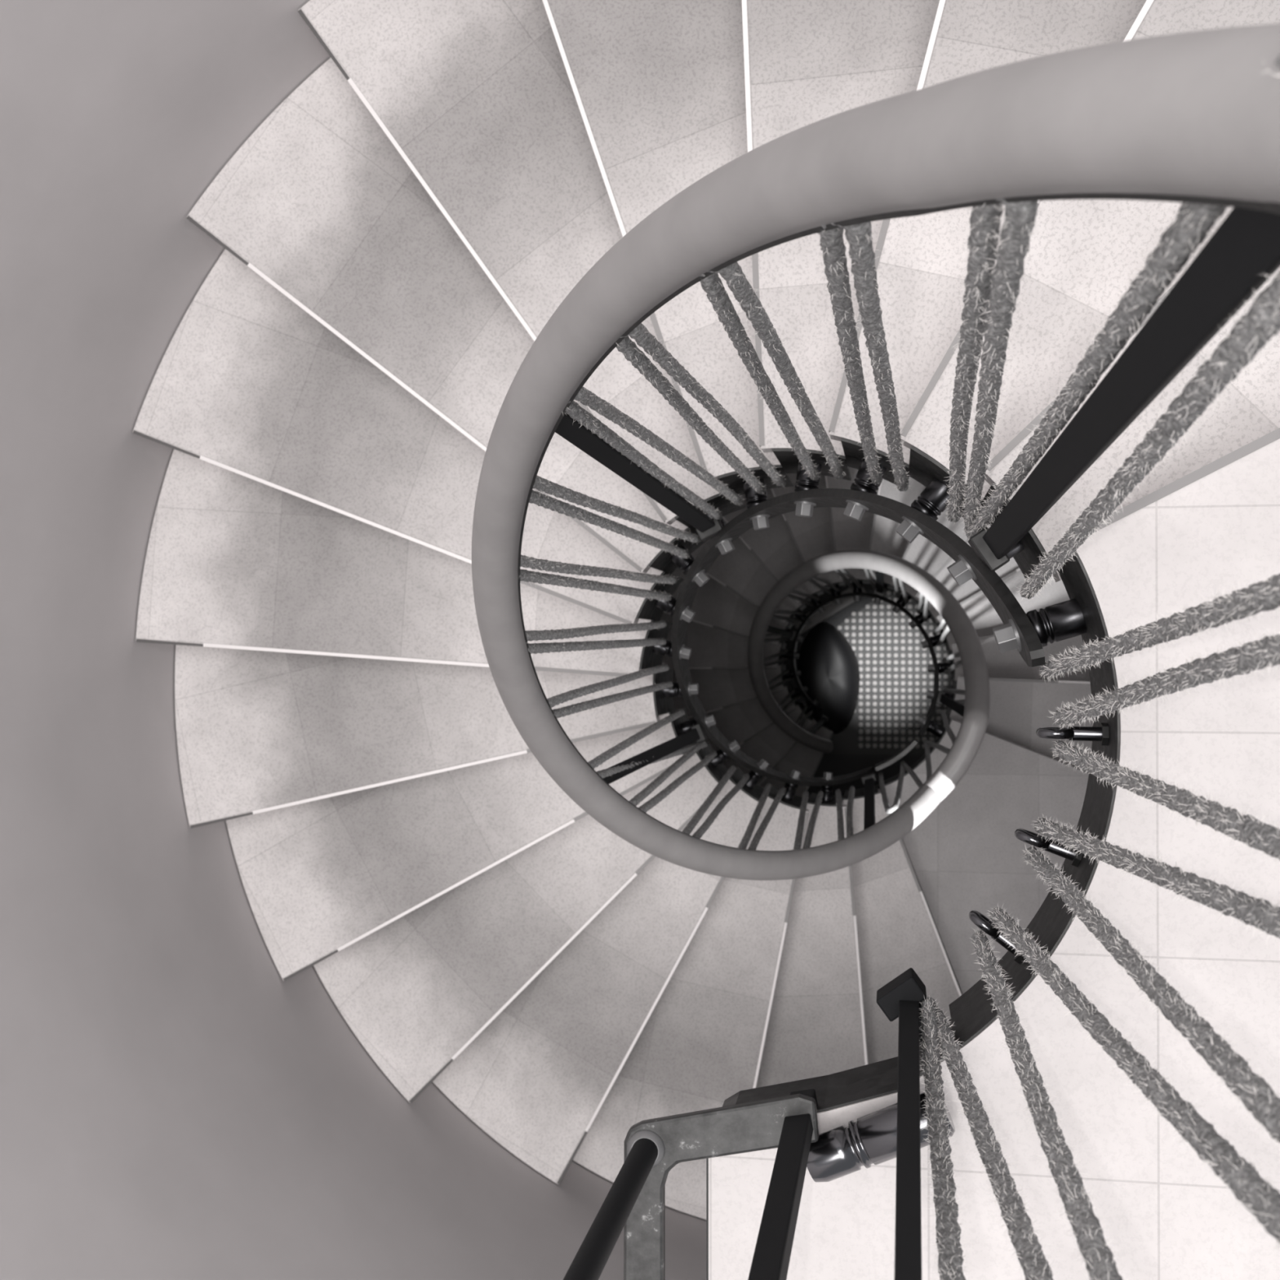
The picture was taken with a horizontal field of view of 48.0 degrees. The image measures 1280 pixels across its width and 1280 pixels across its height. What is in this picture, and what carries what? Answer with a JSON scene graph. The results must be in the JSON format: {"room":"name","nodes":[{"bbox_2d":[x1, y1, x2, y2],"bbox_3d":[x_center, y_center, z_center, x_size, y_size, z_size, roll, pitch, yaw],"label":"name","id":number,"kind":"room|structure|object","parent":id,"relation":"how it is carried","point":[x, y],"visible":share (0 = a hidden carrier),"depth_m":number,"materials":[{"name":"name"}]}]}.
{"room":"spiral staircase","nodes":[
{"label":"spiral staircase","id":0,"kind":"room"},
{"bbox_2d":[0,0,962,1279],"bbox_3d":[0.402,0.097,3.215,3.199,8.360,3.200,0,89,10],"label":"wall","id":1,"kind":"structure","parent":0,"point":[173,1106],"depth_m":2.79,"materials":[{"name":"paint"}]},
{"bbox_2d":[135,448,671,676],"bbox_3d":[-0.506,-0.189,3.185,1.148,0.261,0.466,4,90,10],"label":"stair step","id":2,"kind":"structure","parent":1,"relation":"attached to","point":[233,560],"depth_m":3.09,"materials":[{"name":"stone"}]},
{"bbox_2d":[133,248,684,623],"bbox_3d":[-0.417,-0.437,2.988,1.148,0.261,0.462,21,93,10],"label":"stair step","id":3,"kind":"structure","parent":1,"relation":"attached to","point":[249,384],"depth_m":2.90,"materials":[{"name":"stone"}]},
{"bbox_2d":[174,644,675,828],"bbox_3d":[-0.518,0.085,3.367,1.147,0.261,0.459,-13,87,10],"label":"stair step","id":4,"kind":"structure","parent":1,"relation":"attached to","point":[258,731],"depth_m":3.27,"materials":[{"name":"stone"}]},
{"bbox_2d":[186,57,708,573],"bbox_3d":[-0.267,-0.635,2.781,1.147,0.261,0.451,38,96,8],"label":"stair step","id":5,"kind":"structure","parent":1,"relation":"attached to","point":[318,202],"depth_m":2.69,"materials":[{"name":"stone"}]},
{"bbox_2d":[226,707,697,981],"bbox_3d":[-0.451,0.354,3.536,1.146,0.261,0.444,-30,85,9],"label":"stair step","id":6,"kind":"structure","parent":1,"relation":"attached to","point":[320,877],"depth_m":3.43,"materials":[{"name":"stone"}]},
{"bbox_2d":[313,741,728,1102],"bbox_3d":[-0.315,0.596,3.692,0.450,0.261,1.146,45,97,8],"label":"stair step","id":7,"kind":"structure","parent":1,"relation":"attached to","point":[418,989],"depth_m":3.58,"materials":[{"name":"stone"}]},
{"bbox_2d":[297,0,746,532],"bbox_3d":[-0.067,-0.775,2.564,0.461,0.261,1.147,-36,84,8],"label":"stair step","id":8,"kind":"structure","parent":1,"relation":"attached to","point":[477,99],"depth_m":2.46,"materials":[{"name":"stone"}]},
{"bbox_2d":[432,768,764,1184],"bbox_3d":[-0.114,0.800,3.838,0.447,0.261,1.146,29,94,9],"label":"stair step","id":9,"kind":"structure","parent":1,"relation":"attached to","point":[536,1078],"depth_m":3.71,"materials":[{"name":"stone"}]},
{"bbox_2d":[542,0,794,495],"bbox_3d":[0.160,-0.839,2.341,0.452,0.261,1.147,-19,86,9],"label":"stair step","id":10,"kind":"structure","parent":1,"relation":"attached to","point":[658,86],"depth_m":2.23,"materials":[{"name":"stone"}]},
{"bbox_2d":[573,785,808,1219],"bbox_3d":[0.138,0.950,3.974,0.473,0.261,1.148,11,91,10],"label":"stair step","id":11,"kind":"structure","parent":1,"relation":"attached to","point":[701,1044],"depth_m":3.83,"materials":[{"name":"stone"}]},
{"bbox_2d":[659,612,786,669],"bbox_3d":[0.105,-0.093,6.732,1.147,0.261,0.453,0,90,10],"label":"stair step","id":12,"kind":"structure","parent":1,"relation":"attached to","point":[712,647],"depth_m":6.56,"materials":[{"name":"stone"}]},
{"bbox_2d":[663,567,793,646],"bbox_3d":[0.173,-0.344,6.539,1.147,0.261,0.453,17,92,10],"label":"stair step","id":13,"kind":"structure","parent":1,"relation":"attached to","point":[714,605],"depth_m":6.37,"materials":[{"name":"stone"}]},
{"bbox_2d":[672,664,788,718],"bbox_3d":[0.111,0.175,6.911,1.147,0.261,0.453,-17,87,9],"label":"stair step","id":14,"kind":"structure","parent":1,"relation":"attached to","point":[718,688],"depth_m":6.73,"materials":[{"name":"stone"}]},
{"bbox_2d":[688,684,799,751],"bbox_3d":[0.194,0.441,7.077,1.147,0.261,0.453,-33,84,8],"label":"stair step","id":15,"kind":"structure","parent":1,"relation":"attached to","point":[742,722],"depth_m":6.89,"materials":[{"name":"stone"}]},
{"bbox_2d":[690,519,806,624],"bbox_3d":[0.307,-0.556,6.335,1.147,0.261,0.453,34,95,9],"label":"stair step","id":16,"kind":"structure","parent":1,"relation":"attached to","point":[738,570],"depth_m":6.17,"materials":[{"name":"stone"}]},
{"bbox_2d":[723,702,813,785],"bbox_3d":[0.348,0.680,7.230,0.453,0.261,1.147,41,96,8],"label":"stair step","id":17,"kind":"structure","parent":1,"relation":"attached to","point":[771,744],"depth_m":7.05,"materials":[{"name":"stone"}]},
{"bbox_2d":[747,549,990,827],"bbox_3d":[0.765,0.104,5.263,0.784,3.981,0.761,0,89,10],"label":"balustrade","id":18,"kind":"object","parent":17,"relation":"attached to","point":[968,740],"visible":0.98,"depth_m":4.35,"materials":[{"name":"metal"}]},
{"bbox_2d":[763,648,788,666],"bbox_3d":[0.577,0.077,6.089,0.029,1.096,0.079,31,95,9],"label":"rope","id":19,"kind":"object","parent":18,"relation":"hanging from","point":[780,653],"visible":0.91,"depth_m":6.02,"materials":[{"name":"grey fabric"}]},
{"bbox_2d":[764,629,792,642],"bbox_3d":[0.571,-0.016,5.909,0.078,1.094,0.028,-43,83,7],"label":"rope","id":20,"kind":"object","parent":18,"relation":"hanging from","point":[777,639],"visible":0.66,"depth_m":5.75,"materials":[{"name":"grey fabric"}]},
{"bbox_2d":[767,669,791,690],"bbox_3d":[0.606,0.174,6.266,0.030,1.096,0.079,0,89,10],"label":"rope","id":21,"kind":"object","parent":18,"relation":"hanging from","point":[783,673],"visible":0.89,"depth_m":6.24,"materials":[{"name":"grey fabric"}]},
{"bbox_2d":[772,609,804,622],"bbox_3d":[0.590,-0.100,5.723,0.077,1.096,0.030,-30,85,8],"label":"rope","id":22,"kind":"object","parent":18,"relation":"hanging from","point":[783,611],"visible":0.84,"depth_m":5.68,"materials":[{"name":"grey fabric"}]},
{"bbox_2d":[778,688,799,711],"bbox_3d":[0.666,0.269,6.437,0.030,1.095,0.078,0,89,10],"label":"rope","id":23,"kind":"object","parent":18,"relation":"hanging from","point":[793,691],"visible":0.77,"depth_m":6.40,"materials":[{"name":"grey fabric"}]},
{"bbox_2d":[786,589,819,605],"bbox_3d":[0.630,-0.167,5.534,0.077,1.095,0.030,-30,84,8],"label":"rope","id":24,"kind":"object","parent":18,"relation":"hanging from","point":[797,592],"visible":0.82,"depth_m":5.46,"materials":[{"name":"grey fabric"}]},
{"bbox_2d":[795,704,813,727],"bbox_3d":[0.752,0.349,6.604,0.028,1.095,0.078,-19,86,9],"label":"rope","id":25,"kind":"object","parent":18,"relation":"hanging from","point":[811,712],"visible":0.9,"depth_m":6.55,"materials":[{"name":"grey fabric"}]},
{"bbox_2d":[808,575,839,594],"bbox_3d":[0.686,-0.206,5.341,0.079,1.095,0.031,0,89,10],"label":"rope","id":26,"kind":"object","parent":18,"relation":"hanging from","point":[818,578],"visible":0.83,"depth_m":5.31,"materials":[{"name":"grey fabric"}]},
{"bbox_2d":[835,568,862,588],"bbox_3d":[0.748,-0.220,5.147,0.078,1.095,0.029,24,94,9],"label":"rope","id":27,"kind":"object","parent":18,"relation":"hanging from","point":[845,571],"visible":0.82,"depth_m":5.08,"materials":[{"name":"grey fabric"}]},
{"bbox_2d":[863,568,885,591],"bbox_3d":[0.810,-0.205,4.954,0.078,1.094,0.029,41,96,8],"label":"rope","id":28,"kind":"object","parent":18,"relation":"hanging from","point":[867,571],"visible":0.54,"depth_m":4.81,"materials":[{"name":"grey fabric"}]},
{"bbox_2d":[878,760,904,813],"bbox_3d":[0.687,0.396,3.898,0.089,0.951,0.037,-28,85,9],"label":"rope","id":29,"kind":"object","parent":18,"relation":"attached to","point":[888,809],"visible":0.97,"depth_m":3.75,"materials":[{"name":"grey fabric"}]},
{"bbox_2d":[892,576,908,603],"bbox_3d":[0.863,-0.166,4.761,0.029,1.095,0.078,-33,84,8],"label":"rope","id":30,"kind":"object","parent":18,"relation":"hanging from","point":[902,585],"visible":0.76,"depth_m":4.72,"materials":[{"name":"grey fabric"}]},
{"bbox_2d":[900,740,932,787],"bbox_3d":[0.756,0.344,3.886,0.107,0.951,0.038,-45,83,7],"label":"rope","id":31,"kind":"object","parent":18,"relation":"hanging from","point":[928,765],"visible":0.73,"depth_m":3.81,"materials":[{"name":"grey fabric"}]},
{"bbox_2d":[916,593,928,622],"bbox_3d":[0.902,-0.103,4.571,0.030,1.095,0.077,-16,87,10],"label":"rope","id":32,"kind":"object","parent":18,"relation":"hanging from","point":[922,601],"visible":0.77,"depth_m":4.52,"materials":[{"name":"grey fabric"}]},
{"bbox_2d":[924,709,955,754],"bbox_3d":[0.816,0.263,3.876,0.039,0.950,0.117,29,94,9],"label":"rope","id":33,"kind":"object","parent":18,"relation":"hanging from","point":[947,726],"visible":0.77,"depth_m":3.83,"materials":[{"name":"grey fabric"}]},
{"bbox_2d":[932,618,950,645],"bbox_3d":[0.921,-0.024,4.384,0.030,1.095,0.078,0,89,10],"label":"rope","id":34,"kind":"object","parent":18,"relation":"hanging from","point":[947,630],"visible":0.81,"depth_m":4.36,"materials":[{"name":"grey fabric"}]},
{"bbox_2d":[942,651,962,674],"bbox_3d":[0.916,0.069,4.201,0.030,1.096,0.078,0,89,10],"label":"rope","id":35,"kind":"object","parent":18,"relation":"hanging from","point":[958,664],"visible":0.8,"depth_m":4.12,"materials":[{"name":"grey fabric"}]},
{"bbox_2d":[942,688,964,705],"bbox_3d":[0.880,0.164,4.024,0.033,1.096,0.078,36,96,8],"label":"rope","id":36,"kind":"object","parent":18,"relation":"hanging from","point":[959,691],"visible":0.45,"depth_m":3.90,"materials":[{"name":"grey fabric"}]},
{"bbox_2d":[722,488,824,604],"bbox_3d":[0.492,-0.711,6.120,0.453,0.261,1.147,-41,83,7],"label":"stair step","id":37,"kind":"structure","parent":1,"relation":"attached to","point":[774,546],"depth_m":5.97,"materials":[{"name":"stone"}]},
{"bbox_2d":[760,717,833,797],"bbox_3d":[0.556,0.873,7.333,0.453,0.181,1.147,24,94,9],"label":"stair step","id":38,"kind":"structure","parent":1,"relation":"attached to","point":[806,760],"depth_m":7.20,"materials":[{"name":"stone"}]},
{"bbox_2d":[770,473,846,591],"bbox_3d":[0.712,-0.797,5.899,0.453,0.261,1.147,-24,85,9],"label":"stair step","id":39,"kind":"structure","parent":1,"relation":"attached to","point":[812,536],"depth_m":5.77,"materials":[{"name":"stone"}]},
{"bbox_2d":[755,792,867,1088],"bbox_3d":[0.428,1.026,4.105,0.422,0.261,1.144,-5,89,10],"label":"stair step","id":40,"kind":"structure","parent":1,"relation":"attached to","point":[815,1028],"depth_m":3.96,"materials":[{"name":"stone"}]},
{"bbox_2d":[792,585,866,634],"bbox_3d":[0.969,-0.162,7.337,0.399,0.050,0.073,-32,84,8],"label":"trim","id":41,"kind":"structure","parent":1,"relation":"attached to","point":[831,609],"depth_m":7.31,"materials":[{"name":"grey metal"}]},
{"bbox_2d":[742,0,939,480],"bbox_3d":[0.395,-0.827,2.117,0.458,0.261,1.147,-2,89,10],"label":"stair step","id":42,"kind":"structure","parent":1,"relation":"attached to","point":[806,62],"depth_m":2.01,"materials":[{"name":"stone"}]},
{"bbox_2d":[825,466,879,584],"bbox_3d":[0.945,-0.807,5.675,0.453,0.261,1.147,-7,88,10],"label":"stair step","id":43,"kind":"structure","parent":1,"relation":"attached to","point":[848,533],"depth_m":5.57,"materials":[{"name":"stone"}]},
{"bbox_2d":[863,476,925,590],"bbox_3d":[1.169,-0.741,5.452,0.453,0.261,1.147,10,91,10],"label":"stair step","id":44,"kind":"structure","parent":1,"relation":"attached to","point":[884,538],"depth_m":5.36,"materials":[{"name":"stone"}]},
{"bbox_2d":[842,784,961,1064],"bbox_3d":[0.707,1.030,4.239,0.448,0.261,1.146,-21,86,9],"label":"stair step","id":45,"kind":"structure","parent":1,"relation":"attached to","point":[897,932],"depth_m":4.11,"materials":[{"name":"stone"}]},
{"bbox_2d":[890,506,968,604],"bbox_3d":[1.364,-0.603,5.234,0.453,0.261,1.147,26,94,9],"label":"stair step","id":46,"kind":"structure","parent":1,"relation":"attached to","point":[922,552],"depth_m":5.16,"materials":[{"name":"stone"}]},
{"bbox_2d":[915,524,1019,624],"bbox_3d":[1.509,-0.405,5.023,0.453,0.261,1.147,43,96,8],"label":"stair step","id":47,"kind":"structure","parent":1,"relation":"attached to","point":[962,593],"depth_m":4.96,"materials":[{"name":"stone"}]},
{"bbox_2d":[828,0,1146,488],"bbox_3d":[0.596,-0.744,1.897,0.417,0.261,1.144,15,92,10],"label":"stair step","id":48,"kind":"structure","parent":1,"relation":"attached to","point":[919,274],"depth_m":1.80,"materials":[{"name":"stone"}]},
{"bbox_2d":[936,568,1070,650],"bbox_3d":[1.591,-0.164,4.824,1.147,0.261,0.453,-31,84,8],"label":"stair step","id":49,"kind":"structure","parent":1,"relation":"attached to","point":[984,617],"depth_m":4.76,"materials":[{"name":"stone"}]},
{"bbox_2d":[945,676,1092,768],"bbox_3d":[1.530,0.400,4.464,1.155,0.261,0.536,2,90,10],"label":"stair step","id":50,"kind":"structure","parent":1,"relation":"attached to","point":[1018,708],"depth_m":4.39,"materials":[{"name":"stone"}]},
{"bbox_2d":[948,634,1089,681],"bbox_3d":[1.600,0.096,4.637,1.146,0.261,0.445,-14,87,10],"label":"stair step","id":51,"kind":"structure","parent":1,"relation":"attached to","point":[1007,664],"depth_m":4.58,"materials":[{"name":"stone"}]},
{"bbox_2d":[900,0,1279,518],"bbox_3d":[0.777,-0.597,1.681,0.451,0.261,1.146,30,95,9],"label":"stair step","id":52,"kind":"structure","parent":1,"relation":"attached to","point":[1075,270],"depth_m":1.60,"materials":[{"name":"stone"}]},
{"bbox_2d":[979,267,1279,582],"bbox_3d":[0.912,-0.388,1.473,1.147,0.261,0.458,-44,83,7],"label":"stair step","id":53,"kind":"structure","parent":1,"relation":"attached to","point":[1251,412],"depth_m":1.41,"materials":[{"name":"stone"}]},
{"bbox_2d":[783,582,945,949],"bbox_3d":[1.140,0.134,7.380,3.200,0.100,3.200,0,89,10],"label":"staircase","id":54,"kind":"structure","parent":0,"point":[837,764],"depth_m":7.34,"materials":[{"name":"grey"}]},
{"bbox_2d":[804,588,952,755],"bbox_3d":[1.228,0.123,7.304,0.780,0.020,0.920,0,89,10],"label":"floor","id":55,"kind":"structure","parent":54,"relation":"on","point":[895,681],"depth_m":7.29,"materials":[{"name":"grey tile"}]},
{"bbox_2d":[797,622,860,733],"bbox_3d":[0.954,0.193,7.287,0.319,0.124,0.570,0,89,10],"label":"bag","id":56,"kind":"object","parent":55,"relation":"on","point":[828,664],"visible":0.92,"depth_m":7.25,"materials":[{"name":"grey leather"}]},
{"bbox_2d":[883,716,1088,994],"bbox_3d":[1.417,0.712,4.250,1.092,0.163,1.242,-21,86,9],"label":"floor","id":57,"kind":"structure","parent":0,"point":[966,856],"depth_m":4.24,"materials":[{"name":"stone"}]},
{"bbox_2d":[706,427,1279,1279],"bbox_3d":[1.356,0.682,1.152,2.604,0.164,3.593,0,89,10],"label":"floor","id":58,"kind":"structure","parent":0,"point":[1215,526],"depth_m":1.24,"materials":[{"name":"tile"}]},
{"bbox_2d":[563,1088,955,1279],"bbox_3d":[0.059,0.929,0.861,0.289,0.900,1.093,0,89,10],"label":"guard","id":59,"kind":"object","parent":58,"relation":"on","point":[635,1202],"visible":0.92,"depth_m":1.23,"materials":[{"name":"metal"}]},
{"bbox_2d":[471,23,1279,880],"bbox_3d":[0.266,0.090,2.393,0.802,4.051,0.784,4,90,10],"label":"balustrade","id":60,"kind":"object","parent":58,"relation":"attached to","point":[1193,117],"visible":1,"depth_m":0.84,"materials":[{"name":"metal"}]},
{"bbox_2d":[524,620,666,654],"bbox_3d":[-0.049,-0.007,2.486,0.039,1.096,0.081,33,95,9],"label":"rope","id":61,"kind":"object","parent":60,"relation":"hanging from","point":[534,648],"visible":0.94,"depth_m":2.32,"materials":[{"name":"white fabric"}]},
{"bbox_2d":[517,553,678,601],"bbox_3d":[-0.039,-0.097,2.302,0.088,1.096,0.039,-34,84,8],"label":"rope","id":62,"kind":"object","parent":60,"relation":"hanging from","point":[526,562],"visible":0.98,"depth_m":2.12,"materials":[{"name":"white fabric"}]},
{"bbox_2d":[546,664,673,718],"bbox_3d":[-0.038,0.086,2.666,0.038,1.095,0.091,5,90,10],"label":"rope","id":63,"kind":"object","parent":60,"relation":"hanging from","point":[554,700],"visible":0.96,"depth_m":2.52,"materials":[{"name":"white fabric"}]},
{"bbox_2d":[528,475,701,559],"bbox_3d":[-0.008,-0.169,2.115,0.082,1.098,0.039,-22,86,9],"label":"rope","id":64,"kind":"object","parent":60,"relation":"hanging from","point":[541,484],"visible":0.96,"depth_m":1.92,"materials":[{"name":"white fabric"}]},
{"bbox_2d":[587,709,707,778],"bbox_3d":[0.028,0.209,2.908,0.040,1.195,0.114,-21,86,9],"label":"rope","id":65,"kind":"object","parent":60,"relation":"hanging from","point":[598,760],"visible":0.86,"depth_m":2.70,"materials":[{"name":"white fabric"}]},
{"bbox_2d":[562,386,742,520],"bbox_3d":[0.049,-0.230,1.909,0.089,1.115,0.042,-20,86,9],"label":"rope","id":66,"kind":"object","parent":60,"relation":"hanging from","point":[585,397],"visible":0.95,"depth_m":1.70,"materials":[{"name":"white fabric"}]},
{"bbox_2d":[628,740,717,813],"bbox_3d":[0.078,0.272,3.009,0.036,1.096,0.084,-31,84,8],"label":"rope","id":67,"kind":"object","parent":60,"relation":"hanging from","point":[636,800],"visible":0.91,"depth_m":2.86,"materials":[{"name":"white fabric"}]},
{"bbox_2d":[616,323,786,494],"bbox_3d":[0.101,-0.251,1.730,0.085,1.096,0.043,-7,88,10],"label":"rope","id":68,"kind":"object","parent":60,"relation":"hanging from","point":[643,338],"visible":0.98,"depth_m":1.51,"materials":[{"name":"white fabric"}]},
{"bbox_2d":[682,765,750,838],"bbox_3d":[0.172,0.347,3.175,0.038,1.096,0.087,-24,85,9],"label":"rope","id":69,"kind":"object","parent":60,"relation":"hanging from","point":[700,813],"visible":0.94,"depth_m":3.05,"materials":[{"name":"white fabric"}]},
{"bbox_2d":[736,782,786,849],"bbox_3d":[0.287,0.404,3.337,0.037,1.095,0.084,-43,83,7],"label":"rope","id":70,"kind":"object","parent":60,"relation":"hanging from","point":[744,843],"visible":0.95,"depth_m":3.22,"materials":[{"name":"white fabric"}]},
{"bbox_2d":[698,262,844,479],"bbox_3d":[0.165,-0.250,1.536,0.087,1.096,0.043,9,91,10],"label":"rope","id":71,"kind":"object","parent":60,"relation":"hanging from","point":[737,282],"visible":0.98,"depth_m":1.29,"materials":[{"name":"white fabric"}]},
{"bbox_2d":[793,790,823,849],"bbox_3d":[0.406,0.431,3.499,0.078,1.095,0.040,36,95,8],"label":"rope","id":72,"kind":"object","parent":60,"relation":"hanging from","point":[797,842],"visible":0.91,"depth_m":3.39,"materials":[{"name":"white fabric"}]},
{"bbox_2d":[835,786,854,839],"bbox_3d":[0.515,0.436,3.638,0.079,1.095,0.039,-8,88,10],"label":"rope","id":73,"kind":"object","parent":60,"relation":"hanging from","point":[849,822],"visible":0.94,"depth_m":3.52,"materials":[{"name":"white fabric"}]},
{"bbox_2d":[814,222,912,491],"bbox_3d":[0.222,-0.217,1.343,0.040,1.096,0.088,-40,83,7],"label":"rope","id":74,"kind":"object","parent":60,"relation":"hanging from","point":[861,253],"visible":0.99,"depth_m":1.07,"materials":[{"name":"white fabric"}]},
{"bbox_2d":[944,198,1044,534],"bbox_3d":[0.263,-0.166,1.140,0.037,1.027,0.110,-24,86,9],"label":"rope","id":75,"kind":"object","parent":60,"relation":"hanging from","point":[993,322],"visible":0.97,"depth_m":0.86,"materials":[{"name":"white fabric"}]},
{"bbox_2d":[936,927,1131,1279],"bbox_3d":[0.241,0.325,0.875,0.085,0.959,0.106,28,94,9],"label":"rope","id":76,"kind":"object","parent":60,"relation":"attached to","point":[1100,1264],"visible":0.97,"depth_m":0.91,"materials":[{"name":"white fabric"}]},
{"bbox_2d":[964,55,1279,601],"bbox_3d":[0.303,-0.111,0.988,0.086,1.169,0.128,-31,84,8],"label":"rope","id":77,"kind":"object","parent":60,"relation":"hanging from","point":[1193,222],"visible":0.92,"depth_m":0.72,"materials":[{"name":"white fabric"}]},
{"bbox_2d":[987,843,1279,1254],"bbox_3d":[0.296,0.238,0.867,0.094,0.960,0.093,27,94,9],"label":"rope","id":78,"kind":"object","parent":60,"relation":"hanging from","point":[1258,1196],"visible":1,"depth_m":0.79,"materials":[{"name":"white fabric"}]},
{"bbox_2d":[1032,739,1279,943],"bbox_3d":[0.329,0.137,0.861,0.090,0.960,0.102,12,92,10],"label":"rope","id":79,"kind":"object","parent":60,"relation":"attached to","point":[1260,913],"visible":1,"depth_m":0.88,"materials":[{"name":"white fabric"}]},
{"bbox_2d":[1038,573,1279,728],"bbox_3d":[0.323,0.009,0.871,0.056,0.975,0.139,30,95,9],"label":"rope","id":80,"kind":"object","parent":60,"relation":"hanging from","point":[1261,596],"visible":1,"depth_m":0.85,"materials":[{"name":"white fabric"}]},
{"bbox_2d":[875,967,926,1279],"bbox_3d":[0.178,0.352,0.887,0.042,1.012,0.074,-37,84,8],"label":"post","id":81,"kind":"object","parent":58,"relation":"on","point":[900,997],"visible":0.87,"depth_m":1.00,"materials":[{"name":"black metal"}]},
{"bbox_2d":[919,994,974,1279],"bbox_3d":[0.191,0.370,0.891,0.030,0.940,0.087,-3,89,10],"label":"rope","id":82,"kind":"object","parent":81,"relation":"attached to","point":[950,1259],"visible":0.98,"depth_m":1.00,"materials":[{"name":"white fabric"}]},
{"bbox_2d":[968,910,1024,963],"bbox_3d":[0.333,0.274,1.341,0.063,0.034,0.020,37,96,8],"label":"eyebolt","id":83,"kind":"object","parent":58,"relation":"attached to","point":[983,922],"visible":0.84,"depth_m":1.33,"materials":[{"name":"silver metal"}]},
{"bbox_2d":[1014,828,1083,866],"bbox_3d":[0.378,0.189,1.334,0.063,0.035,0.020,20,93,10],"label":"eyebolt","id":84,"kind":"object","parent":58,"relation":"attached to","point":[1030,837],"visible":0.94,"depth_m":1.33,"materials":[{"name":"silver metal"}]},
{"bbox_2d":[1035,722,1109,745],"bbox_3d":[0.393,0.085,1.307,0.063,0.035,0.020,0,89,10],"label":"eyebolt","id":85,"kind":"object","parent":58,"relation":"attached to","point":[1101,734],"visible":1,"depth_m":1.30,"materials":[{"name":"silver metal"}]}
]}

